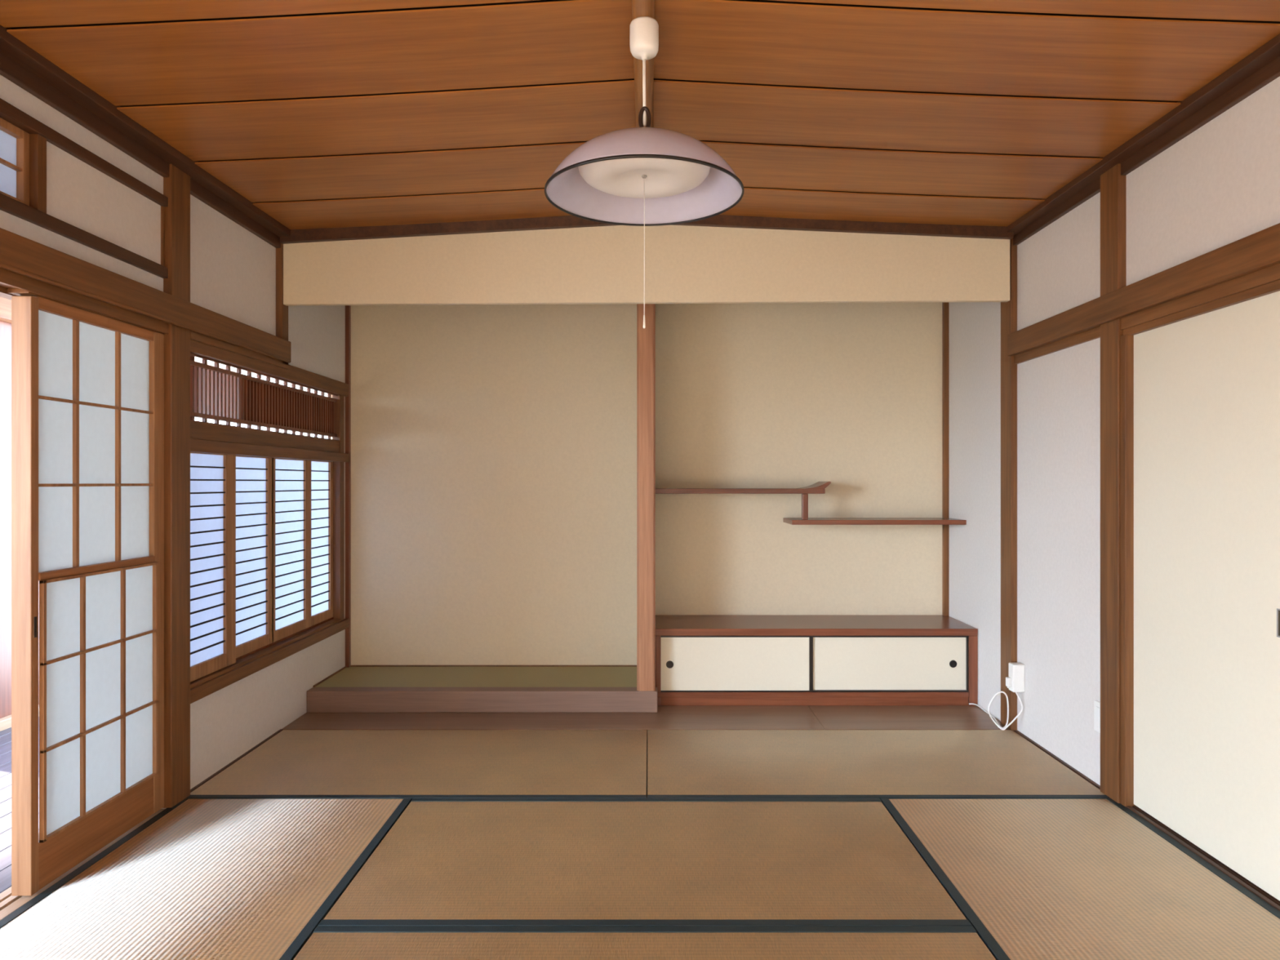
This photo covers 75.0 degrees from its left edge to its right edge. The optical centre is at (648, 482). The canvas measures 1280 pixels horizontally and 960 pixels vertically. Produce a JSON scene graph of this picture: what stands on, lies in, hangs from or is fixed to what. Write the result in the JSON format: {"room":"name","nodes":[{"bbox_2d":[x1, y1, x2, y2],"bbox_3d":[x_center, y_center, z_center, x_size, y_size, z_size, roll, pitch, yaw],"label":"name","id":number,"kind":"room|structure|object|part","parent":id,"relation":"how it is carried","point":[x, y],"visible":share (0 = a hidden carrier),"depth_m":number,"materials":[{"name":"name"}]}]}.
{"room":"traditional dwelling","nodes":[
{"label":"traditional dwelling","id":0,"kind":"room"},
{"bbox_2d":[0,75,345,808],"bbox_3d":[-1.817,-0.107,1.250,0.105,2.785,7.400,0,0,0],"label":"wall","id":1,"kind":"structure","parent":0,"point":[233,269],"depth_m":3.40,"materials":[{"name":"plaster"}]},
{"bbox_2d":[0,808,164,919],"bbox_3d":[-1.815,1.213,1.767,0.115,0.054,2.534,0,0,0],"label":"sill","id":2,"kind":"structure","parent":1,"relation":"attached to","point":[9,903],"depth_m":2.41,"materials":[{"name":"brown wood"}]},
{"bbox_2d":[0,97,168,278],"bbox_3d":[-1.776,-0.889,1.742,0.058,0.295,2.584,0,0,0],"label":"window frame","id":3,"kind":"structure","parent":1,"relation":"in","point":[14,141],"depth_m":2.40,"materials":[{"name":"wood"}]},
{"bbox_2d":[0,267,168,334],"bbox_3d":[-1.808,-0.568,1.742,0.125,0.065,2.584,0,0,0],"label":"lintel","id":4,"kind":"object","parent":1,"relation":"attached to","point":[11,283],"visible":0.52,"depth_m":2.52,"materials":[{"name":"brown wood"}]},
{"bbox_2d":[11,296,164,895],"bbox_3d":[-1.782,0.321,2.705,0.071,1.717,0.654,0,0,0],"label":"door","id":5,"kind":"structure","parent":1,"relation":"in","point":[87,388],"depth_m":2.59,"materials":[{"name":"paper"}]},
{"bbox_3d":[-1.761,0.415,2.394,0.004,0.060,0.012,0,0,0],"label":"finger pull","id":6,"kind":"part","parent":5,"relation":"part of","materials":[{"name":"black paint"}]},
{"bbox_3d":[-1.788,-0.520,2.689,0.052,0.035,0.562,0,0,0],"label":"rail","id":7,"kind":"part","parent":5,"relation":"part of","materials":[{"name":"brown wood"}]},
{"bbox_3d":[-1.788,1.109,2.689,0.052,0.139,0.562,0,0,0],"label":"rail","id":8,"kind":"part","parent":5,"relation":"part of","materials":[{"name":"brown wood"}]},
{"bbox_3d":[-1.780,0.273,2.689,0.049,0.021,0.562,0,0,0],"label":"rail","id":9,"kind":"part","parent":5,"relation":"part of","materials":[{"name":"brown wood"}]},
{"bbox_2d":[29,133,164,266],"bbox_3d":[-1.769,-0.891,2.716,0.032,0.220,0.641,0,0,0],"label":"strip","id":10,"kind":"object","parent":1,"relation":"attached to","point":[37,143],"visible":0.75,"depth_m":2.40,"materials":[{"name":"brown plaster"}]},
{"bbox_2d":[0,24,290,248],"bbox_3d":[-1.735,-1.155,2.000,0.100,0.090,4.000,0,0,0],"label":"crown molding","id":11,"kind":"structure","parent":1,"relation":"attached to","point":[20,64],"depth_m":2.70,"materials":[{"name":"brown wood"}]},
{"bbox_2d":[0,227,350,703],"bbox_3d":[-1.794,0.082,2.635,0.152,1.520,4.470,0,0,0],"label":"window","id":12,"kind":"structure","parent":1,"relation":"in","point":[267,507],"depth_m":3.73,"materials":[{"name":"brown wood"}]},
{"bbox_3d":[-1.780,0.311,3.370,0.022,0.922,0.410,0,0,0],"label":"panel frame","id":13,"kind":"part","parent":12,"relation":"part of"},
{"bbox_3d":[-1.806,0.311,3.763,0.022,0.922,0.455,0,0,0],"label":"panel frame","id":14,"kind":"part","parent":12,"relation":"part of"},
{"bbox_3d":[-1.806,0.311,4.191,0.022,0.922,0.433,0,0,0],"label":"panel frame","id":15,"kind":"part","parent":12,"relation":"part of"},
{"bbox_3d":[-1.806,0.311,4.575,0.022,0.922,0.340,0,0,0],"label":"panel frame","id":16,"kind":"part","parent":12,"relation":"part of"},
{"bbox_2d":[162,164,190,808],"bbox_3d":[-1.805,-0.003,3.097,0.140,2.375,0.126,0,0,0],"label":"post","id":17,"kind":"object","parent":1,"relation":"attached to","point":[176,187],"visible":0.29,"depth_m":3.07,"materials":[{"name":"brown wood"}]},
{"bbox_2d":[275,242,288,364],"bbox_3d":[-1.760,-0.875,3.984,0.050,0.630,0.072,0,0,0],"label":"post","id":18,"kind":"object","parent":1,"relation":"attached to","point":[282,310],"visible":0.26,"depth_m":3.95,"materials":[{"name":"brown wood"}]},
{"bbox_2d":[345,305,351,667],"bbox_3d":[-1.759,-0.098,4.875,0.032,2.345,0.050,0,0,0],"label":"strip","id":19,"kind":"object","parent":1,"relation":"attached to","point":[348,308],"visible":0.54,"depth_m":4.85,"materials":[{"name":"red wood"}]},
{"bbox_2d":[0,716,647,893],"bbox_3d":[-0.650,1.279,1.400,5.100,0.132,7.800,0,0,0],"label":"floor","id":20,"kind":"structure","parent":0,"point":[5,735],"depth_m":3.14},
{"bbox_2d":[0,798,411,959],"bbox_3d":[-1.320,1.211,2.255,0.864,0.057,1.746,0,0,0],"label":"mat","id":21,"kind":"object","parent":20,"relation":"on","point":[200,879],"visible":0.94,"depth_m":2.46,"materials":[{"name":"beige wicker"}]},
{"bbox_2d":[190,728,283,792],"bbox_3d":[-1.764,1.208,3.580,0.022,0.053,0.840,0,0,0],"label":"floor strip","id":22,"kind":"object","parent":20,"relation":"on","point":[211,776],"visible":0.24,"depth_m":3.53,"materials":[{"name":"brown wood"}]},
{"bbox_2d":[186,729,646,799],"bbox_3d":[-0.880,1.211,3.565,1.743,0.057,0.866,0,0,0],"label":"mat","id":23,"kind":"object","parent":20,"relation":"on","point":[292,764],"visible":0.87,"depth_m":3.49,"materials":[{"name":"beige wicker"}]},
{"bbox_2d":[293,925,995,959],"bbox_3d":[-0.010,1.211,1.794,1.748,0.057,0.864,0,0,0],"label":"mat","id":24,"kind":"object","parent":20,"relation":"on","point":[326,942],"visible":1,"depth_m":2.15,"materials":[{"name":"beige wicker"}]},
{"bbox_2d":[318,798,972,925],"bbox_3d":[-0.010,1.211,2.679,1.748,0.057,0.898,0,0,0],"label":"mat","id":25,"kind":"object","parent":20,"relation":"on","point":[443,861],"visible":0.9,"depth_m":2.57,"materials":[{"name":"beige wicker"}]},
{"bbox_2d":[647,729,1110,799],"bbox_3d":[0.869,1.211,3.565,1.747,0.057,0.866,0,0,0],"label":"mat","id":26,"kind":"object","parent":20,"relation":"on","point":[890,764],"visible":0.86,"depth_m":3.49,"materials":[{"name":"beige wicker"}]},
{"bbox_2d":[1014,729,1100,790],"bbox_3d":[1.759,1.208,3.592,0.022,0.053,0.785,0,0,0],"label":"floor strip","id":27,"kind":"object","parent":20,"relation":"on","point":[1017,731],"visible":0.26,"depth_m":3.55,"materials":[{"name":"brown wood"}]},
{"bbox_2d":[880,798,1279,959],"bbox_3d":[1.305,1.211,2.255,0.874,0.057,1.746,0,0,0],"label":"mat","id":28,"kind":"object","parent":20,"relation":"on","point":[1034,879],"visible":0.93,"depth_m":2.46,"materials":[{"name":"beige wicker"}]},
{"bbox_2d":[330,302,942,665],"bbox_3d":[0.015,-0.107,4.930,3.770,2.785,0.100,0,0,0],"label":"wall","id":29,"kind":"structure","parent":0,"point":[494,446],"depth_m":4.88,"materials":[{"name":"beige paint"}]},
{"bbox_2d":[655,481,831,493],"bbox_3d":[0.511,0.028,4.729,0.977,0.067,0.302,0,0,0],"label":"shelf","id":30,"kind":"object","parent":29,"relation":"attached to","point":[819,487],"visible":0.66,"depth_m":4.58,"materials":[{"name":"red wood"}]},
{"bbox_2d":[782,517,966,524],"bbox_3d":[1.265,0.219,4.730,0.958,0.026,0.300,0,0,0],"label":"shelf","id":31,"kind":"object","parent":29,"relation":"attached to","point":[793,521],"visible":1,"depth_m":4.58,"materials":[{"name":"red wood"}]},
{"bbox_2d":[801,493,808,519],"bbox_3d":[0.861,0.134,4.601,0.032,0.145,0.030,0,0,0],"label":"strut","id":32,"kind":"object","parent":31,"relation":"on","point":[804,496],"visible":1,"depth_m":4.59,"materials":[{"name":"red wood"}]},
{"bbox_2d":[0,0,1279,229],"bbox_3d":[0.000,-1.339,2.440,3.740,0.321,5.080,0,0,0],"label":"ceiling","id":33,"kind":"structure","parent":0,"point":[317,113],"depth_m":2.60,"materials":[{"name":"brown wood"}]},
{"bbox_2d":[631,0,654,127],"bbox_3d":[-0.015,-1.256,2.007,0.060,0.072,4.015,0,0,0],"label":"ridge beam","id":34,"kind":"structure","parent":33,"relation":"attached to","point":[639,7],"depth_m":2.51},
{"bbox_2d":[544,16,744,328],"bbox_3d":[-0.012,-0.815,2.220,0.528,0.810,0.528,0,0,-10],"label":"pendant lamp","id":35,"kind":"object","parent":34,"relation":"hanging from","point":[647,175],"visible":1,"depth_m":2.22,"materials":[{"name":"white plastic"}]},
{"bbox_3d":[-0.012,-0.840,2.220,0.524,0.146,0.524,0,0,0],"label":"lamp shade","id":36,"kind":"part","parent":35,"relation":"part of","materials":[{"name":"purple plastic"}]},
{"bbox_2d":[577,157,710,198],"bbox_3d":[-0.012,-0.828,2.220,0.356,0.056,0.356,0,0,0],"label":"diffuser","id":37,"kind":"object","parent":35,"relation":"attached to","point":[623,177],"depth_m":2.22,"materials":[{"name":"plastic"}]},
{"bbox_3d":[-0.012,-0.626,2.220,0.002,0.373,0.002,0,0,0],"label":"pull cord","id":38,"kind":"part","parent":35,"relation":"part of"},
{"bbox_3d":[-0.012,-0.428,2.220,0.007,0.036,0.007,0,0,0],"label":"pull knob","id":39,"kind":"part","parent":35,"relation":"part of","materials":[{"name":"white plastic"}]},
{"bbox_3d":[-0.011,-1.040,2.220,0.009,0.180,0.008,0,0,0],"label":"power cord","id":40,"kind":"part","parent":35,"relation":"part of","materials":[{"name":"white plastic"}]},
{"bbox_2d":[283,225,1009,306],"bbox_3d":[-0.010,-1.067,3.973,3.448,0.446,0.035,0,0,0],"label":"wall","id":41,"kind":"structure","parent":0,"point":[684,264],"depth_m":3.96,"materials":[{"name":"beige paint"}]},
{"bbox_2d":[280,214,1013,244],"bbox_3d":[-0.010,-1.210,3.941,3.450,0.159,0.035,0,0,0],"label":"crown molding","id":42,"kind":"structure","parent":41,"relation":"attached to","point":[328,234],"depth_m":3.92,"materials":[{"name":"brown wood"}]},
{"bbox_2d":[282,705,1014,739],"bbox_3d":[-0.003,1.210,4.444,3.525,0.050,0.873,0,0,0],"label":"floor","id":43,"kind":"structure","parent":0,"point":[667,717],"depth_m":4.20,"materials":[{"name":"brown wood"}]},
{"bbox_2d":[306,665,657,712],"bbox_3d":[-0.860,1.127,4.589,1.809,0.117,0.582,0,0,0],"label":"platform","id":44,"kind":"object","parent":43,"relation":"on","point":[353,688],"visible":0.88,"depth_m":4.32,"materials":[{"name":"brown wood"}]},
{"bbox_2d":[636,303,655,690],"bbox_3d":[-0.013,-0.093,4.351,0.095,2.334,0.098,0,0,0],"label":"post","id":45,"kind":"object","parent":44,"relation":"on","point":[646,337],"visible":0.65,"depth_m":4.30,"materials":[{"name":"brown wood"}]},
{"bbox_2d":[655,614,977,706],"bbox_3d":[0.884,0.980,4.650,1.720,0.410,0.460,0,0,0],"label":"base cabinet","id":46,"kind":"object","parent":43,"relation":"on","point":[701,660],"visible":0.96,"depth_m":4.43,"materials":[{"name":"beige paper"}]},
{"bbox_3d":[0.050,0.999,4.653,0.028,0.373,0.454,0,0,0],"label":"panel","id":47,"kind":"part","parent":46,"relation":"part of","materials":[{"name":"red wood"}]},
{"bbox_3d":[0.112,0.967,4.431,0.040,0.040,0.002,0,0,0],"label":"round pull","id":48,"kind":"part","parent":46,"relation":"part of","materials":[{"name":"black paint"}]},
{"bbox_3d":[0.455,0.962,4.438,0.797,0.299,0.012,0,0,0],"label":"sliding door","id":49,"kind":"part","parent":46,"relation":"part of","materials":[{"name":"beige paper"}]},
{"bbox_3d":[0.872,1.149,4.451,1.652,0.073,0.058,0,0,0],"label":"rail","id":50,"kind":"part","parent":46,"relation":"part of","materials":[{"name":"red wood"}]},
{"bbox_3d":[1.285,0.962,4.452,0.824,0.299,0.012,0,0,0],"label":"sliding door","id":51,"kind":"part","parent":46,"relation":"part of","materials":[{"name":"beige paper"}]},
{"bbox_3d":[1.622,0.967,4.445,0.040,0.040,0.002,0,0,0],"label":"round pull","id":52,"kind":"part","parent":46,"relation":"part of","materials":[{"name":"black paint"}]},
{"bbox_3d":[1.720,0.999,4.651,0.046,0.373,0.459,0,0,0],"label":"panel","id":53,"kind":"part","parent":46,"relation":"part of","materials":[{"name":"red wood"}]},
{"bbox_2d":[948,76,1279,785],"bbox_3d":[1.823,-0.107,1.250,0.155,2.785,7.400,0,0,0],"label":"wall","id":54,"kind":"structure","parent":0,"point":[1218,186],"depth_m":3.56,"materials":[{"name":"paint"}]},
{"bbox_2d":[942,302,948,615],"bbox_3d":[1.734,-0.240,4.875,0.033,2.060,0.050,0,0,0],"label":"strip","id":55,"kind":"object","parent":54,"relation":"attached to","point":[944,304],"visible":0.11,"depth_m":4.85,"materials":[{"name":"brown wood"}]},
{"bbox_2d":[968,662,1024,730],"bbox_3d":[1.682,1.018,4.156,0.157,0.332,0.522,0,0,0],"label":"adapter","id":56,"kind":"object","parent":54,"relation":"attached to","point":[1015,682],"visible":1,"depth_m":3.90,"materials":[{"name":"white plastic"}]},
{"bbox_2d":[1000,238,1017,730],"bbox_3d":[1.760,-0.007,4.045,0.060,2.385,0.120,0,0,0],"label":"post","id":57,"kind":"object","parent":54,"relation":"attached to","point":[1009,308],"visible":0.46,"depth_m":4.00,"materials":[{"name":"brown wood"}]},
{"bbox_2d":[1014,326,1100,364],"bbox_3d":[1.763,-0.593,3.592,0.034,0.055,0.785,0,0,0],"label":"lintel","id":58,"kind":"object","parent":54,"relation":"attached to","point":[1095,333],"visible":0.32,"depth_m":3.54,"materials":[{"name":"brown wood"}]},
{"bbox_2d":[1093,699,1100,733],"bbox_3d":[1.754,0.915,3.250,0.011,0.120,0.070,0,0,0],"label":"wall socket","id":59,"kind":"object","parent":54,"relation":"attached to","point":[1096,704],"visible":0.7,"depth_m":3.26,"materials":[{"name":"white plastic"}]},
{"bbox_2d":[1100,163,1126,803],"bbox_3d":[1.760,0.004,3.138,0.060,2.363,0.124,0,0,0],"label":"post","id":60,"kind":"object","parent":54,"relation":"attached to","point":[1113,184],"visible":0.71,"depth_m":3.13,"materials":[{"name":"brown wood"}]},
{"bbox_2d":[1120,334,1135,806],"bbox_3d":[1.779,0.323,3.059,0.082,1.725,0.033,0,0,0],"label":"door frame","id":61,"kind":"structure","parent":54,"relation":"attached to","point":[1126,341],"depth_m":3.04,"materials":[{"name":"brown wood"}]},
{"bbox_2d":[1007,33,1279,244],"bbox_3d":[1.732,-1.174,2.000,0.095,0.082,4.000,0,0,0],"label":"crown molding","id":62,"kind":"structure","parent":54,"relation":"attached to","point":[1261,67],"depth_m":2.76,"materials":[{"name":"brown wood"}]},
{"bbox_2d":[1007,222,1279,355],"bbox_3d":[1.749,-0.656,2.200,0.062,0.103,3.600,0,0,0],"label":"wall rail","id":63,"kind":"object","parent":54,"relation":"attached to","point":[1260,250],"visible":0.8,"depth_m":2.80,"materials":[{"name":"brown wood"}]},
{"bbox_2d":[1120,262,1279,335],"bbox_3d":[1.790,-0.579,1.763,0.100,0.083,2.626,0,0,0],"label":"lintel","id":64,"kind":"object","parent":54,"relation":"attached to","point":[1266,281],"visible":0.62,"depth_m":2.61,"materials":[{"name":"brown wood"}]},
{"bbox_2d":[1126,805,1279,911],"bbox_3d":[1.776,1.210,1.788,0.068,0.061,2.576,0,0,0],"label":"sill","id":65,"kind":"structure","parent":54,"relation":"attached to","point":[1273,901],"depth_m":2.61,"materials":[{"name":"brown wood"}]},
{"bbox_2d":[1133,290,1279,901],"bbox_3d":[1.776,0.317,2.602,0.023,1.713,0.883,0,0,0],"label":"door","id":66,"kind":"structure","parent":54,"relation":"in","point":[1206,386],"depth_m":2.64,"materials":[{"name":"beige paper"}]},
{"bbox_3d":[1.768,0.394,2.322,0.005,0.080,0.048,0,0,0],"label":"handle","id":67,"kind":"part","parent":66,"relation":"part of","materials":[{"name":"grey metal"}]},
{"bbox_3d":[-2.735,0.193,1.400,1.730,2.985,7.800,0,0,0],"label":"wall","id":68,"kind":"structure","parent":0,"visible":0},
{"bbox_2d":[0,297,11,323],"bbox_3d":[-3.220,-0.865,1.450,0.160,0.130,7.700,0,0,0],"label":"rail","id":69,"kind":"object","parent":68,"relation":"attached to","point":[5,304],"depth_m":4.08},
{"bbox_2d":[0,704,39,731],"bbox_3d":[-3.230,1.325,1.450,0.140,0.320,7.700,0,0,0],"label":"sill","id":70,"kind":"structure","parent":68,"relation":"attached to","point":[6,722],"depth_m":4.11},
{"bbox_2d":[0,320,39,718],"bbox_3d":[-3.250,0.217,2.875,0.100,2.035,3.150,0,0,0],"label":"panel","id":71,"kind":"object","parent":70,"relation":"on","point":[5,327],"depth_m":4.15,"materials":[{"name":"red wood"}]}
]}

